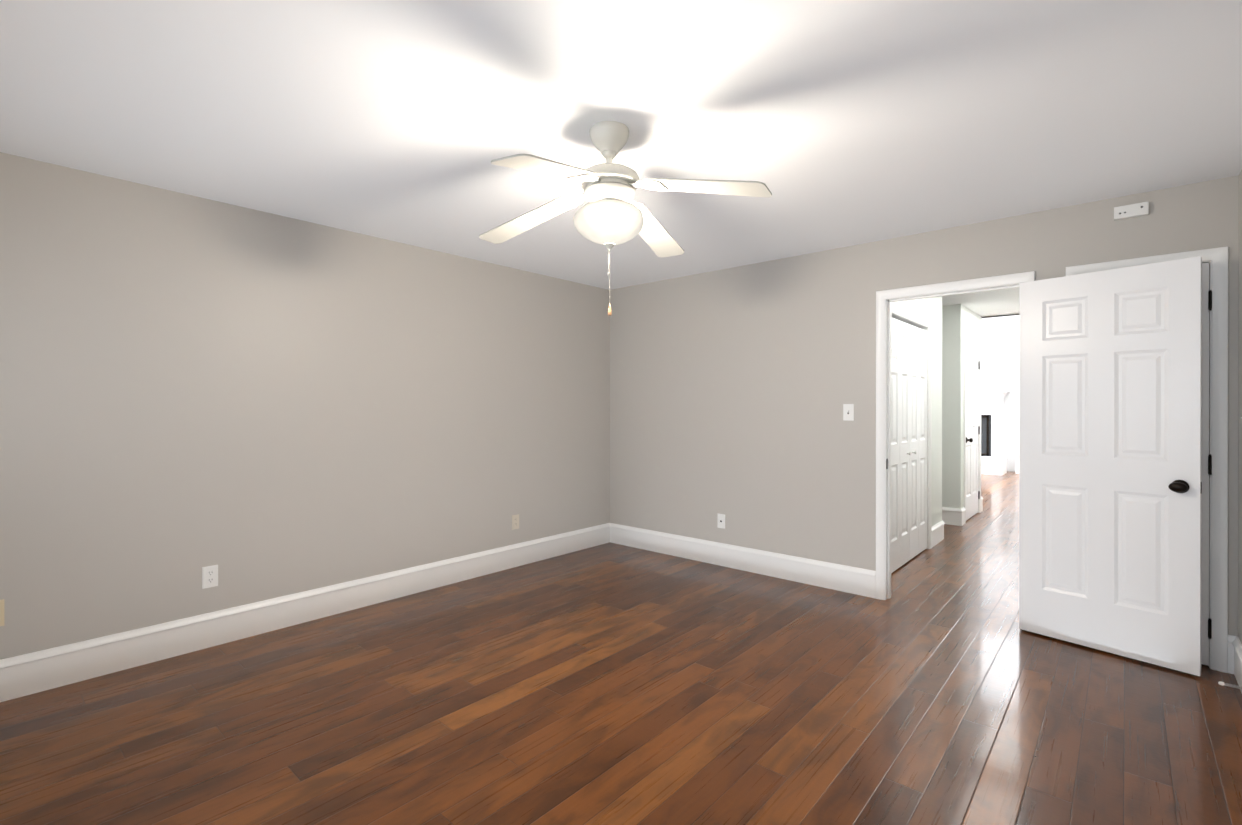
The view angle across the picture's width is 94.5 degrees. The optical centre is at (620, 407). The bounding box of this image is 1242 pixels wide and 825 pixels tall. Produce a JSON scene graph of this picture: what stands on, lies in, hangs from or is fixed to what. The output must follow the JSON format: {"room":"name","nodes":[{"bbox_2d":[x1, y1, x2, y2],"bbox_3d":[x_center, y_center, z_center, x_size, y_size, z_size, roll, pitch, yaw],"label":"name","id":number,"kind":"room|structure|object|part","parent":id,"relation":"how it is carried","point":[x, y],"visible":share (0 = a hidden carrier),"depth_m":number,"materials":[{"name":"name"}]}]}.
{"room":"empty bedroom","nodes":[
{"label":"empty bedroom","id":0,"kind":"room"},
{"bbox_2d":[0,152,609,659],"bbox_3d":[-1.715,0.083,3.825,0.120,2.440,4.963,0,0,41],"label":"wall","id":1,"kind":"structure","parent":0,"point":[254,406],"depth_m":3.28,"materials":[{"name":"grey paint"}]},
{"bbox_2d":[0,599,3,625],"bbox_3d":[-2.768,0.913,2.527,0.014,0.117,0.072,0,0,41],"label":"wall jack","id":2,"kind":"object","parent":1,"relation":"attached to","point":[1,612],"visible":1,"depth_m":2.55,"materials":[{"name":"beige plastic"}]},
{"bbox_2d":[202,565,217,588],"bbox_3d":[-2.241,0.923,3.131,0.009,0.117,0.072,0,0,41],"label":"outlet","id":3,"kind":"object","parent":1,"relation":"attached to","point":[209,576],"visible":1,"depth_m":3.13,"materials":[{"name":"white plastic"}]},
{"bbox_2d":[0,523,607,701],"bbox_3d":[-1.662,1.211,3.780,0.021,0.185,4.723,0,0,41],"label":"baseboard","id":4,"kind":"structure","parent":1,"relation":"attached to","point":[37,671],"depth_m":3.26,"materials":[{"name":"white paint"}]},
{"bbox_2d":[512,514,518,529],"bbox_3d":[-0.861,0.937,4.699,0.009,0.117,0.072,0,0,41],"label":"outlet","id":5,"kind":"object","parent":1,"relation":"attached to","point":[515,521],"visible":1,"depth_m":4.69,"materials":[{"name":"beige plastic"}]},
{"bbox_2d":[0,471,1241,824],"bbox_3d":[3.121,1.329,6.204,6.900,0.060,15.280,0,0,41],"label":"floor","id":6,"kind":"structure","parent":0,"point":[610,683],"depth_m":2.43,"materials":[{"name":"brown wood"}]},
{"bbox_2d":[981,389,1011,474],"bbox_3d":[6.891,0.461,11.895,1.900,1.660,0.948,0,0,41],"label":"fireplace","id":7,"kind":"object","parent":6,"relation":"on","point":[993,460],"visible":0.38,"depth_m":11.46,"materials":[{"name":"white paint"}]},
{"bbox_2d":[1014,350,1018,473],"bbox_3d":[8.301,0.083,11.007,1.250,2.420,0.418,0,0,41],"label":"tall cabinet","id":8,"kind":"object","parent":6,"relation":"on","point":[1016,355],"visible":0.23,"depth_m":11.30,"materials":[{"name":"white paint"}]},
{"bbox_2d":[0,0,1241,316],"bbox_3d":[1.264,-1.187,4.090,6.900,0.100,9.300,0,0,41],"label":"ceiling","id":9,"kind":"structure","parent":0,"point":[832,124],"depth_m":2.18,"materials":[{"name":"white paint"}]},
{"bbox_2d":[579,121,638,201],"bbox_3d":[-0.048,-0.974,2.349,0.246,0.322,0.246,0,0,41],"label":"ceiling fan","id":10,"kind":"object","parent":9,"relation":"hanging from","point":[609,139],"visible":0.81,"depth_m":2.28,"materials":[{"name":"white metal"}]},
{"bbox_2d":[479,194,585,243],"bbox_3d":[-0.367,-0.838,2.519,0.584,0.134,0.146,0,0,29],"label":"blade","id":11,"kind":"object","parent":10,"relation":"attached to","point":[524,222],"depth_m":2.54,"materials":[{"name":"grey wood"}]},
{"bbox_3d":[-0.188,-0.882,2.425,0.179,0.046,0.112,0,0,29],"label":"ceiling fan blade bracket","id":12,"kind":"part","parent":11,"relation":"part of","materials":[{"name":"white metal"}]},
{"bbox_2d":[491,154,600,211],"bbox_3d":[-0.217,-0.837,2.030,0.146,0.134,0.584,0,0,29],"label":"blade","id":13,"kind":"object","parent":10,"relation":"attached to","point":[526,162],"depth_m":1.96,"materials":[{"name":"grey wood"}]},
{"bbox_3d":[-0.123,-0.881,2.209,0.112,0.046,0.179,0,0,29],"label":"ceiling fan blade bracket","id":14,"kind":"part","parent":13,"relation":"part of","materials":[{"name":"white metal"}]},
{"bbox_2d":[573,200,643,244],"bbox_3d":[-0.044,-0.746,2.347,0.290,0.157,0.293,0,0,41],"label":"glass bowl","id":15,"kind":"object","parent":10,"relation":"attached to","point":[603,222],"visible":0.9,"depth_m":2.25,"materials":[{"name":"white glass"}]},
{"bbox_2d":[604,243,614,250],"bbox_3d":[-0.048,-0.658,2.350,0.044,0.031,0.044,0,0,41],"label":"finial","id":16,"kind":"object","parent":15,"relation":"attached to","point":[609,246],"visible":0.96,"depth_m":2.34,"materials":[{"name":"white metal"}]},
{"bbox_2d":[607,250,611,315],"bbox_3d":[-0.049,-0.512,2.351,0.028,0.272,0.020,0,0,41],"label":"pull chain","id":17,"kind":"object","parent":16,"relation":"hanging from","point":[609,312],"visible":1,"depth_m":2.35,"materials":[{"name":"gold metal"}]},
{"bbox_2d":[629,202,683,256],"bbox_3d":[0.122,-0.838,2.669,0.146,0.134,0.584,0,0,29],"label":"blade","id":18,"kind":"object","parent":10,"relation":"attached to","point":[658,238],"depth_m":2.77,"materials":[{"name":"white wood"}]},
{"bbox_3d":[0.028,-0.882,2.490,0.112,0.046,0.179,0,0,29],"label":"ceiling fan blade bracket","id":19,"kind":"part","parent":18,"relation":"part of","materials":[{"name":"white metal"}]},
{"bbox_2d":[628,177,771,225],"bbox_3d":[0.272,-0.837,2.180,0.584,0.134,0.146,0,0,29],"label":"blade","id":20,"kind":"object","parent":10,"relation":"attached to","point":[724,187],"depth_m":2.15,"materials":[{"name":"white wood"}]},
{"bbox_3d":[0.092,-0.881,2.274,0.179,0.046,0.112,0,0,29],"label":"ceiling fan blade bracket","id":21,"kind":"part","parent":20,"relation":"part of","materials":[{"name":"white metal"}]},
{"bbox_2d":[610,175,1238,635],"bbox_3d":[1.494,0.082,4.227,4.167,2.440,0.120,0,0,41],"label":"wall","id":22,"kind":"structure","parent":0,"point":[734,391],"depth_m":4.30,"materials":[{"name":"grey paint"}]},
{"bbox_2d":[717,513,724,528],"bbox_3d":[0.826,0.936,4.731,0.072,0.117,0.008,0,0,41],"label":"wall jack","id":23,"kind":"object","parent":22,"relation":"attached to","point":[720,520],"visible":1,"depth_m":4.73,"materials":[{"name":"white plastic"}]},
{"bbox_2d":[608,523,875,598],"bbox_3d":[0.823,1.209,4.725,2.443,0.185,0.021,0,0,41],"label":"baseboard","id":24,"kind":"structure","parent":22,"relation":"attached to","point":[854,580],"depth_m":4.53,"materials":[{"name":"white paint"}]},
{"bbox_2d":[843,404,853,420],"bbox_3d":[1.600,0.033,4.042,0.072,0.117,0.019,0,0,41],"label":"light switch","id":25,"kind":"object","parent":22,"relation":"attached to","point":[848,412],"visible":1,"depth_m":4.04,"materials":[{"name":"white plastic"}]},
{"bbox_2d":[876,246,1228,672],"bbox_3d":[2.409,0.255,3.422,1.659,2.097,0.155,0,0,41],"label":"door frame","id":26,"kind":"structure","parent":22,"relation":"attached to","point":[1219,257],"depth_m":2.88,"materials":[{"name":"white paint"}]},
{"bbox_2d":[1019,256,1201,675],"bbox_3d":[2.568,0.283,3.067,0.167,2.019,0.758,0,0,-38],"label":"door","id":27,"kind":"structure","parent":22,"relation":"in","point":[1110,458],"depth_m":3.01,"materials":[{"name":"white paint"}]},
{"bbox_3d":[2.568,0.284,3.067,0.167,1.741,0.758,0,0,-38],"label":"knob","id":28,"kind":"part","parent":27,"relation":"part of","materials":[{"name":"brown metal"}]},
{"bbox_2d":[1114,201,1148,219],"bbox_3d":[2.713,-1.046,3.052,0.137,0.064,0.032,0,0,41],"label":"box","id":29,"kind":"object","parent":22,"relation":"attached to","point":[1132,210],"visible":1,"depth_m":3.04,"materials":[{"name":"white plastic"}]},
{"bbox_2d":[1201,263,1211,665],"bbox_3d":[2.748,0.283,3.024,0.514,2.019,0.101,0,0,41],"label":"closet door","id":30,"kind":"structure","parent":22,"relation":"in","point":[1206,628],"depth_m":2.88,"materials":[{"name":"white paint"}]},
{"bbox_3d":[2.748,0.284,3.001,0.484,1.741,0.066,0,0,41],"label":"knob","id":31,"kind":"part","parent":30,"relation":"part of","materials":[{"name":"brown metal"}]},
{"bbox_2d":[892,297,980,526],"bbox_3d":[3.049,0.080,5.621,0.120,2.440,4.027,0,0,41],"label":"wall","id":32,"kind":"structure","parent":0,"point":[929,309],"depth_m":5.48,"materials":[{"name":"white paint"}]},
{"bbox_2d":[891,318,926,572],"bbox_3d":[2.440,0.293,4.845,0.063,1.993,1.125,0,0,41],"label":"bifold door","id":33,"kind":"structure","parent":32,"relation":"in","point":[908,442],"depth_m":4.82,"materials":[{"name":"white paint"}]},
{"bbox_2d":[892,305,980,548],"bbox_3d":[3.200,0.252,5.780,0.138,2.097,3.674,0,0,41],"label":"door frame","id":34,"kind":"structure","parent":32,"relation":"attached to","point":[909,315],"depth_m":5.28,"materials":[{"name":"white paint"}]},
{"bbox_2d":[931,519,945,547],"bbox_3d":[3.023,1.208,5.486,0.021,0.185,0.471,0,0,41],"label":"baseboard","id":35,"kind":"structure","parent":32,"relation":"attached to","point":[937,531],"depth_m":5.48,"materials":[{"name":"white paint"}]},
{"bbox_2d":[966,343,979,519],"bbox_3d":[4.162,0.277,6.771,0.101,2.019,0.804,0,0,41],"label":"hall door","id":36,"kind":"structure","parent":32,"relation":"in","point":[972,398],"depth_m":6.80,"materials":[{"name":"white paint"}]},
{"bbox_2d":[940,297,941,520],"bbox_3d":[2.333,0.079,6.336,2.140,2.440,0.120,0,0,41],"label":"wall","id":37,"kind":"structure","parent":0,"point":[940,297],"depth_m":5.64,"materials":[{"name":"white paint"}]},
{"bbox_2d":[942,304,965,508],"bbox_3d":[2.935,0.078,7.111,2.260,2.440,0.140,0,0,41],"label":"wall","id":38,"kind":"structure","parent":0,"point":[960,322],"depth_m":6.38,"materials":[{"name":"white paint"}]},
{"bbox_2d":[942,507,963,525],"bbox_3d":[2.977,1.206,6.978,2.061,0.185,0.034,0,0,41],"label":"baseboard","id":39,"kind":"structure","parent":38,"relation":"attached to","point":[953,516],"depth_m":6.35,"materials":[{"name":"white paint"}]},
{"bbox_2d":[981,313,1018,471],"bbox_3d":[3.523,-0.353,8.185,4.845,3.300,0.170,0,0,41],"label":"wall","id":40,"kind":"structure","parent":0,"point":[999,340],"depth_m":7.03,"materials":[{"name":"white paint"}]},
{"bbox_2d":[963,496,982,511],"bbox_3d":[3.773,1.205,7.883,2.061,0.185,0.038,0,0,41],"label":"baseboard","id":41,"kind":"structure","parent":40,"relation":"attached to","point":[981,496],"depth_m":7.16,"materials":[{"name":"white paint"}]},
{"bbox_2d":[1238,170,1241,643],"bbox_3d":[1.504,0.087,0.993,0.120,2.440,4.963,0,0,41],"label":"wall","id":42,"kind":"structure","parent":0,"point":[1240,432],"depth_m":2.76,"materials":[{"name":"grey paint"}]},
{"bbox_2d":[1228,635,1241,691],"bbox_3d":[1.449,1.214,1.043,0.027,0.185,4.723,0,0,41],"label":"baseboard","id":43,"kind":"structure","parent":42,"relation":"attached to","point":[1234,644],"depth_m":2.77,"materials":[{"name":"white paint"}]},
{"bbox_2d":[1218,681,1241,688],"bbox_3d":[2.679,1.220,2.516,0.084,0.022,0.022,0,0,41],"label":"door stop","id":44,"kind":"object","parent":43,"relation":"attached to","point":[1223,683],"visible":1,"depth_m":2.52,"materials":[{"name":"silver metal"}]}
]}

